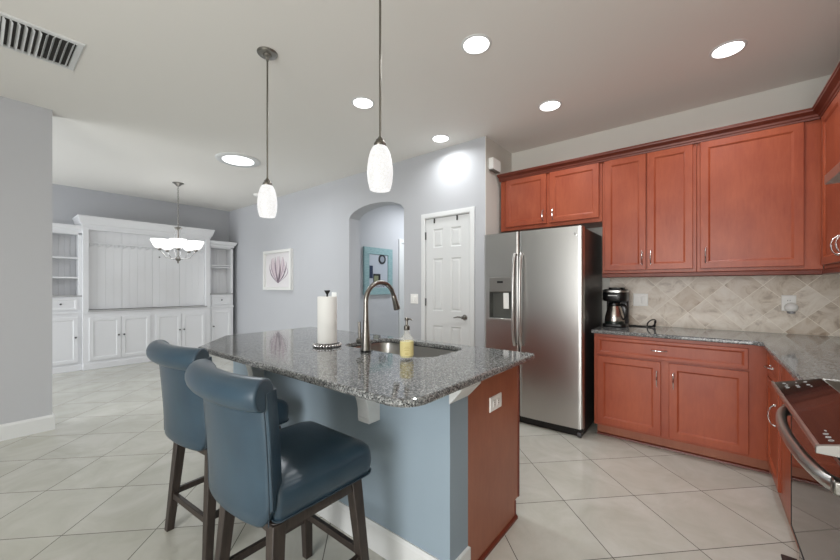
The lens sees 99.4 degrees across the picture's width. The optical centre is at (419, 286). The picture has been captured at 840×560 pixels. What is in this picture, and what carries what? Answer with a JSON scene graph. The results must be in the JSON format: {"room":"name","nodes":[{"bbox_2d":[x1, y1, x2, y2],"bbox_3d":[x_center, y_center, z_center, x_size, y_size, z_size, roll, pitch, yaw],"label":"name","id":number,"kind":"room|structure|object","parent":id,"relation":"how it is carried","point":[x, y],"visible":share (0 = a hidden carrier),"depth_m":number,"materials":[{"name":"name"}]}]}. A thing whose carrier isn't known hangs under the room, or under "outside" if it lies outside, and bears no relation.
{"room":"kitchen","nodes":[
{"label":"kitchen","id":0,"kind":"room"},
{"bbox_2d":[0,96,51,424],"bbox_3d":[-4.440,-0.150,1.909,0.160,2.870,3.435,0,0,39],"label":"wall","id":1,"kind":"structure","parent":0,"point":[25,128],"depth_m":3.07,"materials":[{"name":"grey paint"}]},
{"bbox_2d":[0,412,54,440],"bbox_3d":[-4.429,1.218,1.910,0.176,0.135,3.451,0,0,39],"label":"baseboard","id":2,"kind":"structure","parent":1,"relation":"attached to","point":[26,427],"depth_m":3.07,"materials":[{"name":"white wood"}]},
{"bbox_2d":[52,184,228,241],"bbox_3d":[-6.065,-0.150,5.081,0.120,2.870,6.760,0,0,39],"label":"wall","id":3,"kind":"structure","parent":0,"point":[68,202],"depth_m":6.24,"materials":[{"name":"grey paint"}]},
{"bbox_2d":[233,361,467,559],"bbox_3d":[-0.601,0.844,2.138,1.970,0.883,0.143,0,0,39],"label":"wall","id":4,"kind":"structure","parent":0,"point":[416,486],"depth_m":1.60,"materials":[{"name":"blue paint"}]},
{"bbox_2d":[246,365,263,377],"bbox_3d":[-1.143,0.523,2.353,0.075,0.244,0.198,0,0,39],"label":"corbel","id":5,"kind":"object","parent":4,"relation":"attached to","point":[252,371],"visible":0.11,"depth_m":2.37,"materials":[{"name":"white"}]},
{"bbox_2d":[356,397,379,423],"bbox_3d":[-0.284,0.523,1.666,0.075,0.244,0.198,0,0,39],"label":"corbel","id":6,"kind":"object","parent":4,"relation":"attached to","point":[368,411],"visible":0.48,"depth_m":1.68,"materials":[{"name":"white wood"}]},
{"bbox_2d":[317,500,439,559],"bbox_3d":[-0.645,1.218,2.073,1.984,0.135,0.014,0,0,39],"label":"baseboard","id":7,"kind":"structure","parent":4,"relation":"attached to","point":[389,545],"depth_m":1.70,"materials":[{"name":"white wood"}]},
{"bbox_2d":[455,546,470,559],"bbox_3d":[0.174,1.218,1.519,0.014,0.135,0.143,0,0,39],"label":"baseboard","id":8,"kind":"structure","parent":4,"relation":"attached to","point":[466,554],"depth_m":1.54,"materials":[{"name":"white wood"}]},
{"bbox_2d":[449,381,480,403],"bbox_3d":[0.188,0.443,1.496,0.065,0.082,0.161,0,0,39],"label":"bracket","id":9,"kind":"object","parent":4,"relation":"attached to","point":[464,392],"visible":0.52,"depth_m":1.46,"materials":[{"name":"white"}]},
{"bbox_2d":[229,136,511,346],"bbox_3d":[-1.470,-0.150,5.888,6.050,2.870,0.640,0,0,39],"label":"wall","id":10,"kind":"structure","parent":0,"point":[320,223],"depth_m":5.21,"materials":[{"name":"grey paint"}]},
{"bbox_2d":[263,248,292,289],"bbox_3d":[-2.513,-0.290,6.277,0.915,0.700,0.055,0,0,39],"label":"framed picture","id":11,"kind":"object","parent":10,"relation":"attached to","point":[277,264],"visible":1,"depth_m":6.28,"materials":[{"name":"white paper"}]},
{"bbox_2d":[266,252,288,286],"bbox_3d":[-2.504,-0.290,6.287,0.815,0.600,0.004,0,0,39],"label":"print","id":12,"kind":"object","parent":11,"relation":"attached to","point":[277,263],"depth_m":6.30,"materials":[{"name":"grey paper"}]},
{"bbox_2d":[411,294,417,303],"bbox_3d":[-0.072,0.150,4.353,0.118,0.118,0.010,0,0,39],"label":"light switch","id":13,"kind":"object","parent":10,"relation":"attached to","point":[414,297],"visible":1,"depth_m":4.34,"materials":[{"name":"white plastic"}]},
{"bbox_2d":[425,214,468,345],"bbox_3d":[0.293,0.238,4.051,0.604,2.069,0.098,0,0,39],"label":"door","id":14,"kind":"structure","parent":10,"relation":"in","point":[447,239],"depth_m":4.05,"materials":[{"name":"white wood"}]},
{"bbox_2d":[421,206,474,345],"bbox_3d":[0.299,0.211,4.052,0.729,2.147,0.018,0,0,39],"label":"trim","id":15,"kind":"structure","parent":10,"relation":"attached to","point":[471,210],"depth_m":3.87,"materials":[{"name":"white wood"}]},
{"bbox_2d":[489,157,500,173],"bbox_3d":[0.808,-1.306,3.848,0.055,0.129,0.180,0,0,39],"label":"door chime","id":16,"kind":"object","parent":10,"relation":"attached to","point":[494,164],"visible":1,"depth_m":3.80,"materials":[{"name":"white plastic"}]},
{"bbox_2d":[489,169,499,173],"bbox_3d":[0.807,-1.246,3.849,0.047,0.010,0.156,0,0,39],"label":"grille","id":17,"kind":"object","parent":16,"relation":"attached to","point":[496,171],"depth_m":3.84,"materials":[{"name":"grey plastic"}]},
{"bbox_2d":[360,205,403,336],"bbox_3d":[-0.029,-0.150,6.784,0.120,2.870,3.440,0,0,39],"label":"wall","id":18,"kind":"structure","parent":0,"point":[380,227],"depth_m":5.96,"materials":[{"name":"grey paint"}]},
{"bbox_2d":[363,246,392,294],"bbox_3d":[-0.682,-0.250,5.843,0.035,0.760,0.645,0,0,39],"label":"framed board","id":19,"kind":"object","parent":18,"relation":"attached to","point":[377,262],"visible":0.85,"depth_m":5.81,"materials":[{"name":"teal paint"}]},
{"bbox_2d":[379,255,385,263],"bbox_3d":[-0.626,-0.450,5.897,0.012,0.160,0.160,0,0,39],"label":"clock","id":20,"kind":"object","parent":19,"relation":"on","point":[382,258],"depth_m":5.90,"materials":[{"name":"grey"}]},
{"bbox_2d":[399,239,403,337],"bbox_3d":[-0.081,0.225,6.608,0.020,2.120,0.920,0,0,39],"label":"trim","id":21,"kind":"structure","parent":18,"relation":"attached to","point":[401,241],"depth_m":6.26,"materials":[{"name":"white wood"}]},
{"bbox_2d":[402,244,403,337],"bbox_3d":[-0.086,0.258,6.611,0.008,2.035,0.770,0,0,39],"label":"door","id":22,"kind":"structure","parent":18,"relation":"in","point":[402,244],"depth_m":6.33,"materials":[{"name":"white wood"}]},
{"bbox_2d":[0,354,798,559],"bbox_3d":[-1.445,1.325,3.717,9.100,0.080,10.400,0,0,39],"label":"floor","id":23,"kind":"structure","parent":0,"point":[95,485],"depth_m":2.15,"materials":[{"name":"tile"}]},
{"bbox_2d":[52,223,82,373],"bbox_3d":[-5.483,0.177,5.366,0.423,2.215,0.528,0,0,39],"label":"bookcase","id":24,"kind":"object","parent":23,"relation":"on","point":[66,238],"visible":0.73,"depth_m":5.40,"materials":[{"name":"white paint"}]},
{"bbox_2d":[52,277,77,278],"bbox_3d":[-5.440,-0.135,5.368,0.213,0.024,0.390,0,0,39],"label":"shelf","id":25,"kind":"object","parent":24,"relation":"attached to","point":[52,277],"depth_m":5.42,"materials":[{"name":"white paint"}]},
{"bbox_2d":[52,256,77,259],"bbox_3d":[-5.440,-0.435,5.368,0.213,0.024,0.390,0,0,39],"label":"shelf","id":26,"kind":"object","parent":24,"relation":"attached to","point":[53,257],"depth_m":5.40,"materials":[{"name":"white paint"}]},
{"bbox_2d":[72,214,214,370],"bbox_3d":[-4.734,0.100,6.252,0.487,2.370,1.916,0,0,39],"label":"built-in cabinet","id":27,"kind":"object","parent":23,"relation":"on","point":[134,296],"depth_m":5.97,"materials":[{"name":"white paint"}]},
{"bbox_2d":[146,340,288,559],"bbox_3d":[-1.077,0.783,1.911,0.527,1.004,0.579,0,0,35],"label":"bar stool","id":28,"kind":"object","parent":23,"relation":"on","point":[184,422],"visible":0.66,"depth_m":1.69,"materials":[{"name":"blue leather"}]},
{"bbox_2d":[210,240,236,341],"bbox_3d":[-4.043,0.198,7.167,0.423,2.175,0.522,0,0,39],"label":"tower","id":29,"kind":"object","parent":23,"relation":"on","point":[221,252],"visible":0.74,"depth_m":7.14,"materials":[{"name":"white paint"}]},
{"bbox_2d":[211,266,230,268],"bbox_3d":[-4.032,-0.380,7.129,0.213,0.024,0.372,0,0,39],"label":"shelf","id":30,"kind":"object","parent":29,"relation":"attached to","point":[212,267],"depth_m":7.17,"materials":[{"name":"white paint"}]},
{"bbox_2d":[185,359,370,559],"bbox_3d":[-0.542,0.783,1.387,0.527,1.004,0.579,0,0,39],"label":"bar stool","id":31,"kind":"object","parent":23,"relation":"on","point":[261,474],"visible":1,"depth_m":1.21,"materials":[{"name":"blue leather"}]},
{"bbox_2d":[468,365,519,559],"bbox_3d":[-0.367,0.844,2.414,1.972,0.883,0.580,0,0,39],"label":"base cabinet","id":32,"kind":"object","parent":23,"relation":"on","point":[493,437],"visible":0.12,"depth_m":1.76,"materials":[{"name":"brown wood"}]},
{"bbox_2d":[198,327,534,407],"bbox_3d":[-0.520,0.386,2.210,2.107,0.030,1.087,0,0,39],"label":"countertop","id":33,"kind":"structure","parent":32,"relation":"on","point":[389,379],"depth_m":1.72,"materials":[{"name":"grey stone"}]},
{"bbox_2d":[312,290,341,347],"bbox_3d":[-0.575,0.197,2.208,0.179,0.348,0.179,0,0,39],"label":"paper towel holder","id":34,"kind":"object","parent":33,"relation":"on","point":[316,344],"visible":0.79,"depth_m":2.15,"materials":[{"name":"silver metal"}]},
{"bbox_2d":[317,296,336,343],"bbox_3d":[-0.575,0.205,2.208,0.118,0.285,0.118,0,0,39],"label":"paper towel roll","id":35,"kind":"object","parent":34,"relation":"on","point":[326,306],"visible":0.99,"depth_m":2.16,"materials":[{"name":"white paper"}]},
{"bbox_2d":[356,280,399,352],"bbox_3d":[-0.241,0.167,2.123,0.095,0.408,0.313,0,0,39],"label":"faucet","id":36,"kind":"object","parent":33,"relation":"on","point":[365,343],"visible":1,"depth_m":2.01,"materials":[{"name":"silver metal"}]},
{"bbox_2d":[355,342,454,356],"bbox_3d":[-0.111,0.498,2.206,0.714,0.194,0.427,0,0,39],"label":"sink","id":37,"kind":"object","parent":33,"relation":"in","point":[394,348],"visible":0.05,"depth_m":2.39,"materials":[{"name":"silver metal"}]},
{"bbox_2d":[400,317,413,357],"bbox_3d":[-0.068,0.264,1.824,0.070,0.213,0.070,0,0,39],"label":"soap dispenser","id":38,"kind":"object","parent":33,"relation":"on","point":[406,346],"visible":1,"depth_m":1.80,"materials":[{"name":"clear glass"}]},
{"bbox_2d":[489,392,501,412],"bbox_3d":[0.381,0.580,1.782,0.008,0.072,0.125,0,0,39],"label":"power outlet","id":39,"kind":"object","parent":32,"relation":"attached to","point":[495,401],"visible":1,"depth_m":1.77,"materials":[{"name":"white plastic"}]},
{"bbox_2d":[484,225,601,437],"bbox_3d":[1.207,0.385,3.539,0.935,1.800,0.825,0,0,39],"label":"refrigerator","id":40,"kind":"object","parent":23,"relation":"on","point":[543,287],"visible":0.96,"depth_m":3.20,"materials":[{"name":"silver metal"}]},
{"bbox_2d":[594,333,770,473],"bbox_3d":[2.119,0.844,2.959,1.105,0.883,0.701,0,0,39],"label":"base cabinet","id":41,"kind":"object","parent":23,"relation":"on","point":[701,399],"visible":0.97,"depth_m":2.67,"materials":[{"name":"brown wood"}]},
{"bbox_2d":[764,352,790,527],"bbox_3d":[2.377,0.844,1.998,0.662,0.883,0.690,0,0,39],"label":"base cabinet","id":42,"kind":"object","parent":23,"relation":"on","point":[775,371],"visible":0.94,"depth_m":2.10,"materials":[{"name":"brown wood"}]},
{"bbox_2d":[781,554,796,559],"bbox_3d":[1.524,1.280,1.409,0.055,0.010,0.705,0,0,39],"label":"floor mat","id":43,"kind":"object","parent":23,"relation":"on","point":[784,557],"visible":1,"depth_m":1.67,"materials":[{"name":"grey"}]},
{"bbox_2d":[785,370,798,549],"bbox_3d":[1.946,0.844,1.459,0.662,0.883,0.686,0,0,39],"label":"base cabinet","id":44,"kind":"object","parent":23,"relation":"on","point":[788,377],"visible":0.02,"depth_m":1.82,"materials":[{"name":"brown wood"}]},
{"bbox_2d":[591,325,839,379],"bbox_3d":[1.940,0.386,2.287,1.703,0.030,1.979,0,0,39],"label":"countertop","id":45,"kind":"structure","parent":44,"relation":"on","point":[804,357],"depth_m":2.40,"materials":[{"name":"grey stone"}]},
{"bbox_2d":[602,287,628,327],"bbox_3d":[1.841,0.190,3.336,0.213,0.362,0.248,0,0,39],"label":"coffee maker","id":46,"kind":"object","parent":45,"relation":"on","point":[617,298],"visible":1,"depth_m":3.26,"materials":[{"name":"black plastic"}]},
{"bbox_2d":[603,289,628,301],"bbox_3d":[1.837,0.081,3.339,0.203,0.110,0.248,0,0,39],"label":"basket","id":47,"kind":"object","parent":46,"relation":"on","point":[609,295],"depth_m":3.24,"materials":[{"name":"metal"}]},
{"bbox_2d":[629,319,656,326],"bbox_3d":[2.048,0.335,3.277,0.214,0.080,0.052,0,0,29],"label":"coiled cable","id":48,"kind":"object","parent":45,"relation":"on","point":[655,321],"visible":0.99,"depth_m":3.25,"materials":[{"name":"black plastic"}]},
{"bbox_2d":[771,378,839,559],"bbox_3d":[1.454,0.813,0.917,0.744,0.944,0.759,0,0,39],"label":"range","id":49,"kind":"object","parent":23,"relation":"on","point":[812,440],"visible":1,"depth_m":1.08,"materials":[{"name":"silver metal"}]},
{"bbox_2d":[823,379,839,392],"bbox_3d":[1.511,0.358,0.868,0.584,0.018,0.745,0,0,39],"label":"cooktop","id":50,"kind":"object","parent":49,"relation":"in","point":[833,385],"depth_m":1.26,"materials":[{"name":"black glass"}]},
{"bbox_2d":[400,340,413,357],"bbox_3d":[-0.068,0.296,1.824,0.070,0.150,0.070,0,0,39],"label":"soap","id":51,"kind":"object","parent":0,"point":[406,346],"depth_m":1.79,"materials":[{"name":"yellow liquid"}]},
{"bbox_2d":[0,0,839,210],"bbox_3d":[-1.445,-1.635,3.717,9.100,0.100,10.400,0,0,39],"label":"ceiling","id":52,"kind":"structure","parent":0,"point":[155,90],"depth_m":2.64,"materials":[{"name":"white paint"}]},
{"bbox_2d":[0,11,84,70],"bbox_3d":[-2.487,-1.574,2.317,0.442,0.022,0.392,0,0,39],"label":"ceiling vent","id":53,"kind":"object","parent":52,"relation":"in","point":[16,34],"visible":1,"depth_m":2.31,"materials":[{"name":"white metal"}]},
{"bbox_2d":[150,182,203,262],"bbox_3d":[-3.718,-0.968,5.436,0.680,1.235,0.660,0,0,39],"label":"chandelier","id":54,"kind":"object","parent":52,"relation":"hanging from","point":[178,243],"visible":1,"depth_m":5.42,"materials":[{"name":"white glass"}]},
{"bbox_2d":[215,152,260,167],"bbox_3d":[-2.275,-1.573,4.457,0.510,0.025,0.510,0,0,39],"label":"recessed light","id":55,"kind":"object","parent":52,"relation":"in","point":[229,158],"visible":1,"depth_m":4.41,"materials":[{"name":"white"}]},
{"bbox_2d":[257,46,277,217],"bbox_3d":[-1.036,-1.028,2.416,0.132,1.113,0.132,0,0,39],"label":"pendant lamp","id":56,"kind":"object","parent":52,"relation":"hanging from","point":[267,198],"visible":1,"depth_m":2.39,"materials":[{"name":"white glass"}]},
{"bbox_2d":[351,97,373,108],"bbox_3d":[-0.491,-1.577,3.069,0.196,0.016,0.196,0,0,39],"label":"recessed light","id":57,"kind":"object","parent":52,"relation":"in","point":[360,102],"visible":1,"depth_m":3.04,"materials":[{"name":"white"}]},
{"bbox_2d":[367,0,392,192],"bbox_3d":[-0.196,-1.028,1.744,0.132,1.113,0.132,0,0,39],"label":"pendant lamp","id":58,"kind":"object","parent":52,"relation":"hanging from","point":[379,167],"visible":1,"depth_m":1.71,"materials":[{"name":"white glass"}]},
{"bbox_2d":[431,134,449,141],"bbox_3d":[0.220,-1.577,3.806,0.196,0.016,0.196,0,0,39],"label":"recessed light","id":59,"kind":"object","parent":52,"relation":"in","point":[440,137],"visible":1,"depth_m":3.78,"materials":[{"name":"white"}]},
{"bbox_2d":[461,34,491,54],"bbox_3d":[0.369,-1.577,2.330,0.196,0.016,0.196,0,0,39],"label":"recessed light","id":60,"kind":"object","parent":52,"relation":"in","point":[473,44],"visible":1,"depth_m":2.31,"materials":[{"name":"white"}]},
{"bbox_2d":[538,100,561,110],"bbox_3d":[1.138,-1.577,3.117,0.196,0.016,0.196,0,0,39],"label":"recessed light","id":61,"kind":"object","parent":52,"relation":"in","point":[549,105],"visible":1,"depth_m":3.09,"materials":[{"name":"white"}]},
{"bbox_2d":[709,39,747,58],"bbox_3d":[2.056,-1.577,2.377,0.196,0.016,0.196,0,0,39],"label":"recessed light","id":62,"kind":"object","parent":52,"relation":"in","point":[729,48],"visible":1,"depth_m":2.36,"materials":[{"name":"white"}]},
{"bbox_2d":[512,74,836,336],"bbox_3d":[2.223,-0.150,3.421,3.000,2.870,0.120,0,0,39],"label":"wall","id":63,"kind":"structure","parent":0,"point":[801,95],"depth_m":3.24,"materials":[{"name":"white paint"}]},
{"bbox_2d":[501,163,601,232],"bbox_3d":[1.387,-0.891,3.746,1.022,0.568,0.396,0,0,39],"label":"upper cabinet","id":64,"kind":"object","parent":63,"relation":"attached to","point":[569,197],"visible":0.98,"depth_m":3.58,"materials":[{"name":"brown wood"}]},
{"bbox_2d":[633,293,647,305],"bbox_3d":[2.113,0.127,3.410,0.122,0.120,0.010,0,0,39],"label":"switch plate","id":65,"kind":"object","parent":63,"relation":"attached to","point":[639,299],"visible":1,"depth_m":3.41,"materials":[{"name":"white plastic"}]},
{"bbox_2d":[602,144,696,273],"bbox_3d":[2.056,-0.647,3.208,0.693,1.055,0.391,0,0,39],"label":"upper cabinet","id":66,"kind":"object","parent":63,"relation":"attached to","point":[649,200],"visible":0.96,"depth_m":3.06,"materials":[{"name":"brown wood"}]},
{"bbox_2d":[610,273,839,336],"bbox_3d":[2.571,0.118,3.058,1.685,0.505,0.012,0,0,39],"label":"backsplash","id":67,"kind":"structure","parent":63,"relation":"attached to","point":[735,303],"depth_m":2.97,"materials":[{"name":"tile"}]},
{"bbox_2d":[697,119,822,271],"bbox_3d":[2.597,-0.647,2.776,0.687,1.055,0.391,0,0,39],"label":"upper cabinet","id":68,"kind":"object","parent":63,"relation":"attached to","point":[759,192],"visible":0.94,"depth_m":2.64,"materials":[{"name":"brown wood"}]},
{"bbox_2d":[781,295,795,310],"bbox_3d":[2.890,0.130,2.790,0.082,0.125,0.008,0,0,39],"label":"power outlet","id":69,"kind":"object","parent":63,"relation":"attached to","point":[785,299],"visible":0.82,"depth_m":2.80,"materials":[{"name":"white plastic"}]},
{"bbox_2d":[784,303,797,313],"bbox_3d":[2.884,0.168,2.766,0.076,0.085,0.049,0,0,39],"label":"air freshener","id":70,"kind":"object","parent":69,"relation":"attached to","point":[791,308],"visible":1,"depth_m":2.75,"materials":[{"name":"white plastic"}]},
{"bbox_3d":[1.039,-0.150,-0.318,0.120,2.870,7.200,0,0,39],"label":"wall","id":71,"kind":"structure","parent":0,"visible":0},
{"bbox_2d":[821,91,839,268],"bbox_3d":[2.362,-0.647,1.734,0.356,1.055,1.638,0,0,39],"label":"upper cabinet","id":72,"kind":"object","parent":71,"relation":"attached to","point":[830,120],"visible":0.99,"depth_m":2.28,"materials":[{"name":"brown wood"}]},
{"bbox_2d":[497,61,839,181],"bbox_3d":[1.080,-1.192,2.267,2.426,0.071,2.410,0,0,39],"label":"trim","id":73,"kind":"structure","parent":72,"relation":"attached to","point":[831,89],"depth_m":2.82,"materials":[{"name":"brown wood"}]},
{"bbox_2d":[602,267,839,277],"bbox_3d":[1.735,-0.100,2.244,1.396,0.038,1.652,0,0,39],"label":"trim","id":74,"kind":"structure","parent":72,"relation":"attached to","point":[836,270],"depth_m":2.74,"materials":[{"name":"brown wood"}]},
{"bbox_3d":[1.609,-0.860,0.792,0.356,0.630,0.768,0,0,39],"label":"upper cabinet","id":75,"kind":"object","parent":71,"relation":"attached to","visible":0},
{"bbox_2d":[825,162,839,184],"bbox_3d":[1.515,-0.459,0.864,0.583,0.168,0.753,0,0,39],"label":"range hood","id":76,"kind":"object","parent":75,"relation":"attached to","point":[833,176],"visible":1,"depth_m":1.26,"materials":[{"name":"silver metal"}]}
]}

